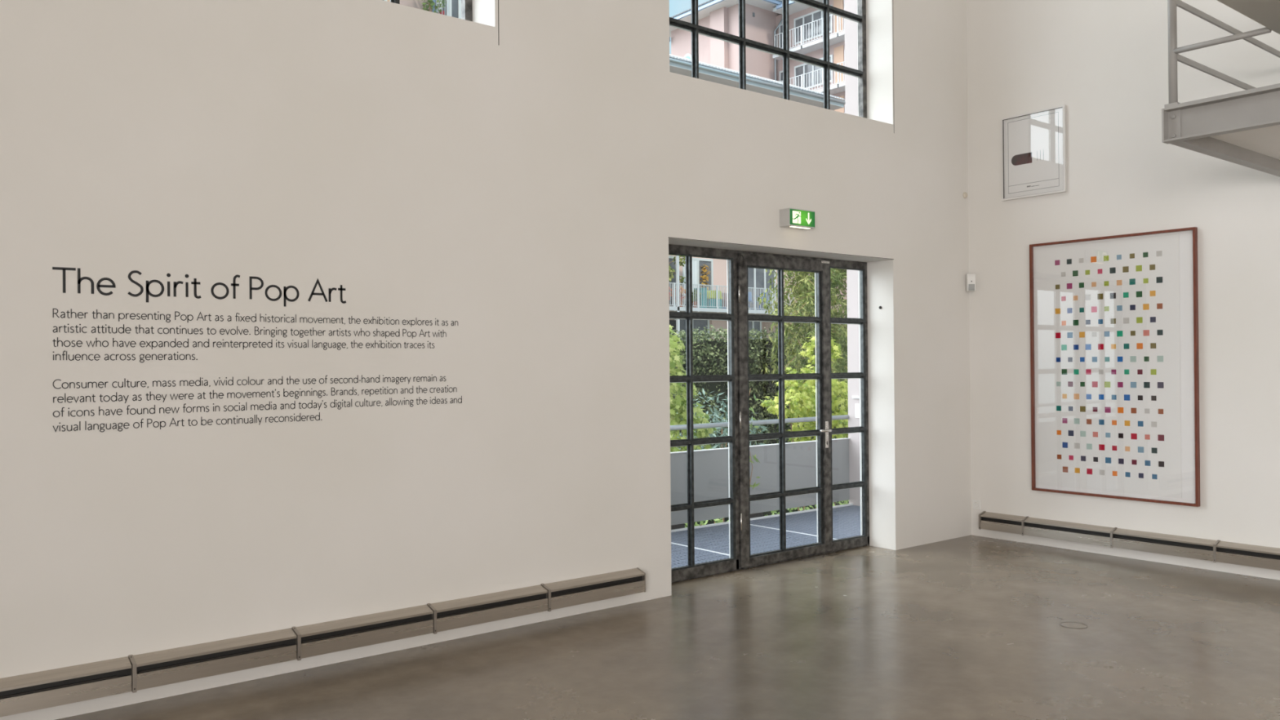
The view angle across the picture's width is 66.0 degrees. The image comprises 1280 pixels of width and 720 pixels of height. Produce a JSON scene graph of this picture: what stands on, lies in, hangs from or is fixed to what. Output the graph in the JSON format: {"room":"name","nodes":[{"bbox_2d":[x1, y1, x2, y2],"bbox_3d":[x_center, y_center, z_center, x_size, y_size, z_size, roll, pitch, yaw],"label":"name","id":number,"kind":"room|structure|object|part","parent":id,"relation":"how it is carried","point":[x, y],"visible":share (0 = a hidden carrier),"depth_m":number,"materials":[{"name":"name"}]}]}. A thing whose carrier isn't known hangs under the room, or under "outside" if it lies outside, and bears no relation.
{"room":"museum","nodes":[
{"label":"museum","id":0,"kind":"room"},
{"bbox_2d":[0,0,971,719],"bbox_3d":[-2.527,-1.960,4.668,16.100,7.700,0.360,0,0,-39],"label":"wall","id":1,"kind":"structure","parent":0,"point":[527,191],"depth_m":5.36,"materials":[{"name":"white paint"}]},
{"bbox_2d":[0,656,131,716],"bbox_3d":[-2.621,1.437,4.268,0.751,0.152,0.086,0,0,-39],"label":"baseboard heater","id":2,"kind":"object","parent":1,"relation":"attached to","point":[19,694],"visible":1,"depth_m":4.32,"materials":[{"name":"metal"}]},
{"bbox_3d":[-2.620,1.470,4.274,0.736,0.074,0.079,0,0,-39],"label":"panel","id":3,"kind":"part","parent":2,"relation":"part of","materials":[{"name":"metal"}]},
{"bbox_2d":[52,266,346,306],"bbox_3d":[-2.075,-0.346,4.780,1.346,0.153,0.001,0,0,-39],"label":"lettering","id":4,"kind":"object","parent":1,"relation":"attached to","point":[80,279],"visible":1,"depth_m":4.71,"materials":[{"name":"black paint"}]},
{"bbox_2d":[128,627,297,693],"bbox_3d":[-2.035,1.434,4.738,0.751,0.152,0.086,0,0,-39],"label":"baseboard heater","id":5,"kind":"object","parent":1,"relation":"attached to","point":[174,665],"visible":0.97,"depth_m":4.70,"materials":[{"name":"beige metal"}]},
{"bbox_3d":[-2.034,1.467,4.744,0.736,0.074,0.079,0,0,-39],"label":"panel","id":6,"kind":"part","parent":5,"relation":"part of","materials":[{"name":"metal"}]},
{"bbox_2d":[53,308,457,362],"bbox_3d":[-1.816,-0.112,4.985,2.004,0.245,0.001,0,0,-39],"label":"paragraph","id":7,"kind":"object","parent":1,"relation":"attached to","point":[68,312],"visible":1,"depth_m":4.76,"materials":[{"name":"black paint"}]},
{"bbox_2d":[53,374,462,431],"bbox_3d":[-1.807,0.203,4.989,2.026,0.245,0.001,0,0,-39],"label":"paragraph","id":8,"kind":"object","parent":1,"relation":"attached to","point":[326,378],"visible":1,"depth_m":4.85,"materials":[{"name":"black paint"}]},
{"bbox_2d":[291,604,433,660],"bbox_3d":[-1.450,1.431,5.208,0.751,0.152,0.086,0,0,-39],"label":"baseboard heater","id":9,"kind":"object","parent":1,"relation":"attached to","point":[334,636],"visible":0.97,"depth_m":5.17,"materials":[{"name":"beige metal"}]},
{"bbox_3d":[-1.448,1.464,5.214,0.736,0.074,0.079,0,0,-39],"label":"panel","id":10,"kind":"part","parent":9,"relation":"part of","materials":[{"name":"metal"}]},
{"bbox_2d":[390,0,472,21],"bbox_3d":[-1.992,-3.230,5.251,2.434,2.565,0.056,0,0,-39],"label":"window","id":11,"kind":"structure","parent":1,"relation":"in","point":[466,5],"depth_m":5.97,"materials":[{"name":"metal"}]},
{"bbox_3d":[-1.993,-3.230,5.253,2.434,2.565,0.052,0,0,-39],"label":"frame","id":12,"kind":"part","parent":11,"relation":"part of","materials":[{"name":"metal"}]},
{"bbox_2d":[426,584,547,634],"bbox_3d":[-0.864,1.428,5.678,0.751,0.152,0.086,0,0,-39],"label":"baseboard heater","id":13,"kind":"object","parent":1,"relation":"attached to","point":[498,606],"visible":0.95,"depth_m":5.64,"materials":[{"name":"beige metal"}]},
{"bbox_3d":[-0.862,1.462,5.683,0.736,0.074,0.079,0,0,-39],"label":"panel","id":14,"kind":"part","parent":13,"relation":"part of","materials":[{"name":"metal"}]},
{"bbox_2d":[497,0,498,44],"bbox_3d":[-0.836,-2.435,5.797,0.004,1.168,0.002,0,0,-39],"label":"trim","id":15,"kind":"structure","parent":1,"relation":"attached to","point":[498,0],"depth_m":5.79,"materials":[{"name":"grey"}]},
{"bbox_2d":[541,567,645,611],"bbox_3d":[-0.279,1.425,6.147,0.748,0.152,0.086,0,0,-39],"label":"baseboard heater","id":16,"kind":"object","parent":1,"relation":"attached to","point":[569,593],"visible":0.95,"depth_m":6.12,"materials":[{"name":"metal"}]},
{"bbox_3d":[-0.279,1.459,6.151,0.730,0.074,0.079,0,0,-39],"label":"panel","id":17,"kind":"part","parent":16,"relation":"part of","materials":[{"name":"metal"}]},
{"bbox_3d":[0.008,1.424,6.380,0.009,0.146,0.081,0,0,-39],"label":"plate","id":18,"kind":"part","parent":16,"relation":"part of","materials":[{"name":"beige metal"}]},
{"bbox_2d":[669,0,866,118],"bbox_3d":[0.953,-3.232,7.613,2.424,2.588,0.056,0,0,-39],"label":"window","id":19,"kind":"structure","parent":1,"relation":"in","point":[693,27],"depth_m":7.75,"materials":[{"name":"metal"}]},
{"bbox_3d":[0.952,-3.232,7.614,2.424,2.588,0.052,0,0,-39],"label":"frame","id":20,"kind":"part","parent":19,"relation":"part of","materials":[{"name":"metal"}]},
{"bbox_2d":[668,244,869,582],"bbox_3d":[0.985,0.376,7.564,2.429,2.395,0.152,0,0,-39],"label":"door","id":21,"kind":"structure","parent":1,"relation":"in","point":[738,262],"depth_m":7.55,"materials":[{"name":"metal"}]},
{"bbox_3d":[1.482,0.568,7.901,0.142,0.021,0.059,0,0,-39],"label":"lever handle","id":22,"kind":"part","parent":21,"relation":"part of","materials":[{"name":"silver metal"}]},
{"bbox_3d":[1.510,0.603,7.964,0.040,0.215,0.005,0,0,-39],"label":"handle plate","id":23,"kind":"part","parent":21,"relation":"part of","materials":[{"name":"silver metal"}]},
{"bbox_2d":[667,236,893,259],"bbox_3d":[1.142,-0.827,7.365,2.443,0.004,0.002,0,0,-39],"label":"trim","id":24,"kind":"structure","parent":1,"relation":"attached to","point":[668,237],"depth_m":7.25,"materials":[{"name":"grey paint"}]},
{"bbox_2d":[779,208,815,230],"bbox_3d":[1.171,-1.047,7.326,0.282,0.132,0.101,0,0,-39],"label":"exit sign","id":25,"kind":"object","parent":1,"relation":"attached to","point":[793,218],"visible":1,"depth_m":7.27,"materials":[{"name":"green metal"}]},
{"bbox_3d":[1.202,-1.050,7.288,0.272,0.114,0.001,0,0,-39],"label":"green panel","id":26,"kind":"part","parent":25,"relation":"part of","materials":[{"name":"green plastic"}]},
{"bbox_2d":[893,39,894,133],"bbox_3d":[2.096,-2.454,8.148,0.004,1.159,0.002,0,0,-39],"label":"trim","id":27,"kind":"structure","parent":1,"relation":"attached to","point":[893,39],"depth_m":8.15,"materials":[{"name":"grey paint"}]},
{"bbox_2d":[963,191,967,198],"bbox_3d":[2.897,-1.468,8.767,0.054,0.053,0.020,0,0,-39],"label":"wall sensor","id":28,"kind":"object","parent":1,"relation":"attached to","point":[965,194],"visible":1,"depth_m":8.76,"materials":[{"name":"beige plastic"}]},
{"bbox_2d":[55,534,1279,719],"bbox_3d":[0.954,1.690,-0.290,14.500,0.302,12.330,0,0,-39],"label":"floor","id":29,"kind":"structure","parent":0,"point":[964,628],"depth_m":5.21,"materials":[{"name":"concrete"}]},
{"bbox_2d":[671,503,860,568],"bbox_3d":[-0.403,1.609,7.566,8.226,0.072,1.565,0,0,-39],"label":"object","id":30,"kind":"object","parent":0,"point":[711,543],"depth_m":8.97,"materials":[{"name":"silver metal"}]},
{"bbox_3d":[-0.886,1.615,8.167,8.210,0.072,0.023,0,0,-39],"label":"deck edge strip","id":31,"kind":"part","parent":30,"relation":"part of","materials":[{"name":"grey concrete"}]},
{"bbox_2d":[844,0,860,506],"bbox_3d":[2.987,-1.232,10.340,0.605,11.600,1.605,0,0,-39],"label":"wall","id":32,"kind":"structure","parent":0,"point":[851,6],"depth_m":10.72,"materials":[{"name":"grey paint"}]},
{"bbox_2d":[670,414,849,529],"bbox_3d":[-0.922,1.104,8.209,8.211,0.975,0.060,0,0,-39],"label":"parapet","id":33,"kind":"object","parent":32,"relation":"attached to","point":[711,473],"visible":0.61,"depth_m":9.91,"materials":[{"name":"white metal"}]},
{"bbox_2d":[749,387,766,488],"bbox_3d":[1.129,0.931,9.791,0.312,1.302,0.144,0,0,-39],"label":"climbing plant","id":34,"kind":"object","parent":33,"relation":"attached to","point":[754,485],"visible":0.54,"depth_m":9.79,"materials":[{"name":"green plant"}]},
{"bbox_3d":[1.087,0.931,9.752,0.126,1.302,0.086,0,0,-39],"label":"stem","id":35,"kind":"part","parent":34,"relation":"part of","materials":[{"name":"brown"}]},
{"bbox_3d":[-0.929,0.639,8.215,8.211,0.047,0.048,0,0,-39],"label":"handrail","id":36,"kind":"part","parent":33,"relation":"part of","materials":[{"name":"silver metal"}]},
{"bbox_3d":[2.357,0.550,10.672,0.008,0.150,0.060,0,0,-39],"label":"wall plate","id":37,"kind":"part","parent":32,"relation":"part of","materials":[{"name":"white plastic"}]},
{"bbox_2d":[966,0,1279,580],"bbox_3d":[6.913,-2.040,4.124,0.350,7.700,12.300,0,0,-39],"label":"wall","id":38,"kind":"structure","parent":0,"point":[1105,60],"depth_m":7.71,"materials":[{"name":"white paint"}]},
{"bbox_2d":[965,273,975,291],"bbox_3d":[2.932,-0.686,8.732,0.072,0.155,0.063,0,0,6],"label":"detector","id":39,"kind":"object","parent":38,"relation":"attached to","point":[970,277],"visible":1,"depth_m":8.71,"materials":[{"name":"white plastic"}]},
{"bbox_2d":[972,499,981,509],"bbox_3d":[2.987,1.285,8.749,0.012,0.082,0.084,0,0,-39],"label":"power socket","id":40,"kind":"object","parent":38,"relation":"attached to","point":[976,504],"visible":1,"depth_m":8.74,"materials":[{"name":"white plastic"}]},
{"bbox_2d":[978,511,1025,534],"bbox_3d":[3.131,1.407,8.512,0.086,0.152,0.407,0,0,-39],"label":"baseboard heater","id":41,"kind":"object","parent":38,"relation":"attached to","point":[1002,522],"visible":1,"depth_m":8.50,"materials":[{"name":"metal"}]},
{"bbox_3d":[3.136,1.440,8.511,0.079,0.074,0.392,0,0,-39],"label":"panel","id":42,"kind":"part","parent":41,"relation":"part of","materials":[{"name":"metal"}]},
{"bbox_2d":[1000,104,1066,200],"bbox_3d":[3.314,-1.736,8.308,0.026,0.714,0.573,0,0,-39],"label":"framed print","id":43,"kind":"object","parent":38,"relation":"attached to","point":[1033,155],"visible":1,"depth_m":8.30,"materials":[{"name":"white paper"}]},
{"bbox_2d":[1021,515,1114,546],"bbox_3d":[3.493,1.403,8.060,0.086,0.152,0.751,0,0,-39],"label":"baseboard heater","id":44,"kind":"object","parent":38,"relation":"attached to","point":[1033,526],"visible":0.99,"depth_m":8.04,"materials":[{"name":"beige metal"}]},
{"bbox_3d":[3.499,1.436,8.059,0.079,0.074,0.736,0,0,-39],"label":"panel","id":45,"kind":"part","parent":44,"relation":"part of","materials":[{"name":"metal"}]},
{"bbox_2d":[1029,226,1199,506],"bbox_3d":[3.718,0.056,7.805,0.038,2.070,1.315,0,0,-39],"label":"framed print","id":46,"kind":"object","parent":38,"relation":"attached to","point":[1114,360],"visible":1,"depth_m":7.75,"materials":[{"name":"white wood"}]},
{"bbox_2d":[1110,527,1217,561],"bbox_3d":[3.962,1.396,7.475,0.086,0.152,0.751,0,0,-39],"label":"baseboard heater","id":47,"kind":"object","parent":38,"relation":"attached to","point":[1132,540],"visible":1,"depth_m":7.45,"materials":[{"name":"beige metal"}]},
{"bbox_3d":[3.968,1.429,7.474,0.079,0.074,0.736,0,0,-39],"label":"panel","id":48,"kind":"part","parent":47,"relation":"part of","materials":[{"name":"metal"}]},
{"bbox_2d":[1161,83,1279,177],"bbox_3d":[4.613,-1.331,5.049,2.082,0.200,2.833,0,0,-39],"label":"platform","id":49,"kind":"object","parent":38,"relation":"attached to","point":[1242,127],"visible":1,"depth_m":5.46,"materials":[{"name":"grey paint"}]},
{"bbox_3d":[2.943,-1.309,5.519,0.066,0.188,0.010,0,0,-39],"label":"plate","id":50,"kind":"part","parent":49,"relation":"part of","materials":[{"name":"grey paint"}]},
{"bbox_2d":[1164,0,1279,106],"bbox_3d":[3.893,-1.890,5.948,2.071,0.938,0.517,0,0,-39],"label":"railing","id":51,"kind":"object","parent":49,"relation":"on","point":[1174,56],"visible":0.96,"depth_m":5.50,"materials":[{"name":"grey metal"}]},
{"bbox_3d":[2.983,-1.421,5.499,0.085,0.010,0.070,0,0,-39],"label":"plate","id":52,"kind":"part","parent":51,"relation":"part of","materials":[{"name":"grey paint"}]},
{"bbox_3d":[2.974,-1.889,5.504,0.044,0.930,0.045,0,0,-39],"label":"post","id":53,"kind":"part","parent":51,"relation":"part of","materials":[{"name":"grey metal"}]},
{"bbox_3d":[3.768,-1.706,6.138,2.031,0.034,0.014,0,0,-39],"label":"cross rail","id":54,"kind":"part","parent":51,"relation":"part of","materials":[{"name":"grey metal"}]},
{"bbox_3d":[3.123,-1.719,5.310,0.032,0.036,0.487,0,0,-39],"label":"rail","id":55,"kind":"part","parent":51,"relation":"part of","materials":[{"name":"grey metal"}]},
{"bbox_3d":[3.765,-2.015,6.139,2.031,0.034,0.014,0,0,-39],"label":"cross rail","id":56,"kind":"part","parent":51,"relation":"part of","materials":[{"name":"grey metal"}]},
{"bbox_3d":[4.619,-1.425,5.048,2.073,0.012,2.822,0,0,-39],"label":"deck plate","id":57,"kind":"part","parent":49,"relation":"part of","materials":[{"name":"grey paint"}]},
{"bbox_3d":[4.668,-1.318,5.042,2.005,0.020,2.754,0,0,-39],"label":"soffit panel","id":58,"kind":"part","parent":49,"relation":"part of","materials":[{"name":"white"}]},
{"bbox_2d":[1213,539,1279,570],"bbox_3d":[4.431,1.390,6.890,0.086,0.152,0.751,0,0,-39],"label":"baseboard heater","id":59,"kind":"object","parent":38,"relation":"attached to","point":[1237,553],"visible":1,"depth_m":7.00,"materials":[{"name":"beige metal"}]},
{"bbox_3d":[4.437,1.423,6.889,0.079,0.074,0.736,0,0,-39],"label":"panel","id":60,"kind":"part","parent":59,"relation":"part of","materials":[{"name":"metal"}]},
{"bbox_2d":[1217,0,1279,34],"bbox_3d":[4.006,-1.792,4.738,3.380,0.142,1.500,0,0,-39],"label":"stair landing","id":61,"kind":"structure","parent":38,"relation":"attached to","point":[1266,13],"depth_m":4.82,"materials":[{"name":"grey paint"}]},
{"label":"outside","id":62,"kind":"structure","parent":0,"visible":0},
{"bbox_3d":[-13.574,4.982,53.416,90.000,0.200,89.640,0,0,-39],"label":"ground","id":63,"kind":"structure","parent":62,"visible":0},
{"bbox_2d":[383,0,461,18],"bbox_3d":[-10.476,-6.455,38.533,8.300,22.500,4.930,0,0,-39],"label":"house","id":64,"kind":"structure","parent":63,"relation":"on","point":[452,8],"depth_m":37.92,"materials":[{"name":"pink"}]},
{"bbox_2d":[417,0,446,13],"bbox_3d":[-7.893,-13.221,36.817,1.545,3.179,1.099,0,0,-39],"label":"shrub","id":65,"kind":"object","parent":64,"relation":"on","point":[431,3],"visible":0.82,"depth_m":36.86,"materials":[{"name":"green plant"}]},
{"bbox_3d":[-7.879,-13.481,37.665,0.160,6.500,0.150,0,0,-39],"label":"support post","id":66,"kind":"part","parent":64,"relation":"part of","materials":[{"name":"white"}]},
{"bbox_3d":[-7.411,-13.538,37.945,0.090,2.210,0.060,0,0,-39],"label":"post","id":67,"kind":"part","parent":64,"relation":"part of","materials":[{"name":"white metal"}]},
{"bbox_3d":[-7.354,-14.754,39.025,1.250,2.850,0.035,0,0,-39],"label":"pane","id":68,"kind":"part","parent":64,"relation":"part of","materials":[{"name":"grey glass"}]},
{"bbox_2d":[669,324,717,452],"bbox_3d":[0.311,2.044,12.447,0.978,5.117,1.533,-1,0,44],"label":"shrub","id":69,"kind":"object","parent":63,"relation":"on","point":[678,405],"visible":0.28,"depth_m":12.39,"materials":[{"name":"green plant"}]},
{"bbox_2d":[672,389,768,525],"bbox_3d":[1.239,2.507,14.589,3.290,4.201,1.124,0,0,-39],"label":"leafy shrub","id":70,"kind":"object","parent":63,"relation":"on","point":[723,433],"visible":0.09,"depth_m":14.43,"materials":[{"name":"green plant"}]},
{"bbox_2d":[668,53,844,341],"bbox_3d":[1.522,-5.290,48.995,18.100,20.060,7.595,0,0,-39],"label":"apartment building","id":71,"kind":"structure","parent":63,"relation":"on","point":[757,278],"depth_m":47.89,"materials":[{"name":"beige"}]},
{"bbox_3d":[1.326,-3.670,46.251,1.050,2.340,0.035,0,0,-39],"label":"pane","id":72,"kind":"part","parent":71,"relation":"part of","materials":[{"name":"grey glass"}]},
{"bbox_3d":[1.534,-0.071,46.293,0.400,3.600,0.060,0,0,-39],"label":"dark door","id":73,"kind":"part","parent":71,"relation":"part of","materials":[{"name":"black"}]},
{"bbox_3d":[1.561,-2.882,44.947,0.090,1.290,0.060,0,0,-39],"label":"post","id":74,"kind":"part","parent":71,"relation":"part of","materials":[{"name":"white metal"}]},
{"bbox_2d":[668,255,685,284],"bbox_3d":[1.539,-4.276,45.456,1.994,1.669,0.894,0,0,-39],"label":"plant","id":75,"kind":"object","parent":71,"relation":"hanging from","point":[681,262],"visible":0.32,"depth_m":45.53,"materials":[{"name":"green plant"}]},
{"bbox_3d":[1.740,-1.278,45.086,0.120,12.000,0.100,0,0,-39],"label":"support post","id":76,"kind":"part","parent":71,"relation":"part of","materials":[{"name":"white metal"}]},
{"bbox_2d":[675,285,685,306],"bbox_3d":[1.804,-2.966,45.927,0.679,1.062,0.737,0,0,-22],"label":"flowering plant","id":77,"kind":"object","parent":71,"relation":"on","point":[679,286],"visible":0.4,"depth_m":45.76,"materials":[{"name":"brown plant"}]},
{"bbox_2d":[684,260,697,304],"bbox_3d":[2.443,-3.721,47.093,0.826,2.130,0.024,0,0,-39],"label":"curtain","id":78,"kind":"object","parent":71,"relation":"hanging from","point":[694,262],"depth_m":47.23,"materials":[{"name":"white fabric"}]},
{"bbox_3d":[2.481,-0.676,47.106,2.100,2.900,0.035,0,0,-39],"label":"pane","id":79,"kind":"part","parent":71,"relation":"part of","materials":[{"name":"grey glass"}]},
{"bbox_2d":[692,288,702,307],"bbox_3d":[2.620,-2.883,46.217,0.558,0.884,0.605,0,0,-9],"label":"potted plant","id":80,"kind":"object","parent":71,"relation":"on","point":[695,291],"visible":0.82,"depth_m":46.06,"materials":[{"name":"green plant"}]},
{"bbox_3d":[2.769,-3.677,47.408,1.850,2.340,0.035,0,0,-39],"label":"pane","id":81,"kind":"part","parent":71,"relation":"part of","materials":[{"name":"grey glass"}]},
{"bbox_3d":[2.708,-2.888,45.867,0.090,1.290,0.060,0,0,-39],"label":"post","id":82,"kind":"part","parent":71,"relation":"part of","materials":[{"name":"white metal"}]},
{"bbox_2d":[693,288,706,307],"bbox_3d":[2.873,-2.921,46.685,0.420,0.960,0.490,0,0,-39],"label":"storage box","id":83,"kind":"object","parent":71,"relation":"on","point":[701,290],"visible":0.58,"depth_m":46.46,"materials":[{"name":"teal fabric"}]},
{"bbox_2d":[699,264,710,290],"bbox_3d":[3.119,-3.526,47.481,0.589,2.173,0.566,-1,0,15],"label":"potted plant","id":84,"kind":"object","parent":71,"relation":"on","point":[704,277],"visible":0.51,"depth_m":47.36,"materials":[{"name":"orange plant"}]},
{"bbox_2d":[706,290,722,308],"bbox_3d":[3.491,-2.889,47.033,0.769,0.890,0.560,0,0,-39],"label":"armchair","id":85,"kind":"object","parent":71,"relation":"on","point":[713,291],"visible":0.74,"depth_m":46.77,"materials":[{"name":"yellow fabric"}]},
{"bbox_2d":[706,290,722,298],"bbox_3d":[3.495,-3.105,47.026,0.769,0.400,0.540,0,0,-39],"label":"cushion","id":86,"kind":"object","parent":85,"relation":"on","point":[713,291],"depth_m":46.76,"materials":[{"name":"yellow fabric"}]},
{"bbox_3d":[3.668,-2.893,46.636,0.090,1.290,0.060,0,0,-39],"label":"post","id":87,"kind":"part","parent":71,"relation":"part of","materials":[{"name":"white metal"}]},
{"bbox_3d":[2.348,-3.006,45.580,13.900,1.030,0.040,0,0,-39],"label":"balcony railing","id":88,"kind":"part","parent":71,"relation":"part of","materials":[{"name":"white metal"}]},
{"bbox_2d":[721,293,728,308],"bbox_3d":[4.305,-2.858,47.896,1.050,0.820,0.550,0,0,-39],"label":"bench","id":89,"kind":"object","parent":71,"relation":"on","point":[722,293],"visible":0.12,"depth_m":47.50,"materials":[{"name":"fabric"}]},
{"bbox_3d":[4.321,-2.728,47.876,1.050,0.360,0.500,0,0,-39],"label":"seat","id":90,"kind":"part","parent":89,"relation":"part of","materials":[{"name":"white fabric"}]},
{"bbox_2d":[748,291,758,310],"bbox_3d":[5.515,-2.923,48.905,0.500,0.960,0.572,0,0,-39],"label":"folding chair","id":91,"kind":"object","parent":71,"relation":"on","point":[751,300],"visible":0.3,"depth_m":49.10,"materials":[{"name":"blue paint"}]},
{"bbox_3d":[5.680,-0.691,49.671,1.100,2.900,0.035,0,0,-39],"label":"pane","id":92,"kind":"part","parent":71,"relation":"part of","materials":[{"name":"grey glass"}]},
{"bbox_3d":[5.618,-2.902,48.200,0.090,1.290,0.060,0,0,-39],"label":"post","id":93,"kind":"part","parent":71,"relation":"part of","materials":[{"name":"white metal"}]},
{"bbox_3d":[6.065,-3.743,50.051,2.200,2.440,0.035,0,0,-39],"label":"pane","id":94,"kind":"part","parent":71,"relation":"part of","materials":[{"name":"grey glass"}]},
{"bbox_2d":[669,0,847,324],"bbox_3d":[12.456,-10.299,61.401,14.280,30.000,20.000,0,0,-39],"label":"apartment building","id":95,"kind":"structure","parent":63,"relation":"on","point":[763,18],"depth_m":60.24,"materials":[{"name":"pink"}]},
{"bbox_3d":[8.821,-20.061,61.122,0.035,1.500,0.350,0,0,-39],"label":"pane","id":96,"kind":"part","parent":95,"relation":"part of","materials":[{"name":"grey glass"}]},
{"bbox_3d":[9.629,-19.223,58.653,0.060,1.390,0.090,0,0,-39],"label":"post","id":97,"kind":"part","parent":95,"relation":"part of","materials":[{"name":"white metal"}]},
{"bbox_3d":[9.653,-16.303,58.641,0.060,1.390,0.090,0,0,-39],"label":"post","id":98,"kind":"part","parent":95,"relation":"part of","materials":[{"name":"white metal"}]},
{"bbox_3d":[11.520,-19.368,56.294,0.040,1.130,10.450,0,0,-39],"label":"balcony railing","id":99,"kind":"part","parent":95,"relation":"part of","materials":[{"name":"white metal"}]},
{"bbox_3d":[11.544,-16.448,56.281,0.040,1.130,10.450,0,0,-39],"label":"balcony railing","id":100,"kind":"part","parent":95,"relation":"part of","materials":[{"name":"white metal"}]},
{"bbox_3d":[10.424,-17.162,59.140,0.035,1.500,2.900,0,0,-39],"label":"pane","id":101,"kind":"part","parent":95,"relation":"part of","materials":[{"name":"grey glass"}]},
{"bbox_3d":[10.400,-20.082,59.153,0.035,1.500,2.900,0,0,-39],"label":"pane","id":102,"kind":"part","parent":95,"relation":"part of","materials":[{"name":"grey glass"}]},
{"bbox_3d":[11.349,-19.245,56.508,0.060,1.390,0.090,0,0,-39],"label":"post","id":103,"kind":"part","parent":95,"relation":"part of","materials":[{"name":"white metal"}]},
{"bbox_3d":[11.373,-16.326,56.495,0.060,1.390,0.090,0,0,-39],"label":"post","id":104,"kind":"part","parent":95,"relation":"part of","materials":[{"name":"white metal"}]},
{"bbox_2d":[669,324,848,527],"bbox_3d":[3.966,1.962,20.740,10.420,5.282,1.820,0,0,-39],"label":"hedge","id":105,"kind":"object","parent":63,"relation":"on","point":[709,356],"visible":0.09,"depth_m":18.23,"materials":[{"name":"green plant"}]},
{"bbox_2d":[684,499,848,528],"bbox_3d":[1.261,3.003,10.364,3.900,3.158,0.608,0,0,-39],"label":"ground cover","id":106,"kind":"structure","parent":63,"relation":"on","point":[846,502],"depth_m":10.42,"materials":[{"name":"green plant"}]},
{"bbox_2d":[756,268,848,506],"bbox_3d":[3.694,0.497,18.503,3.765,8.205,1.851,0,0,-39],"label":"leafy tree","id":107,"kind":"object","parent":63,"relation":"on","point":[804,289],"visible":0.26,"depth_m":18.05,"materials":[{"name":"green plant"}]},
{"bbox_2d":[760,334,848,511],"bbox_3d":[2.542,2.094,14.349,2.124,4.993,1.134,0,0,-39],"label":"tree","id":108,"kind":"object","parent":63,"relation":"on","point":[802,400],"visible":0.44,"depth_m":14.13,"materials":[{"name":"green plant"}]}
]}

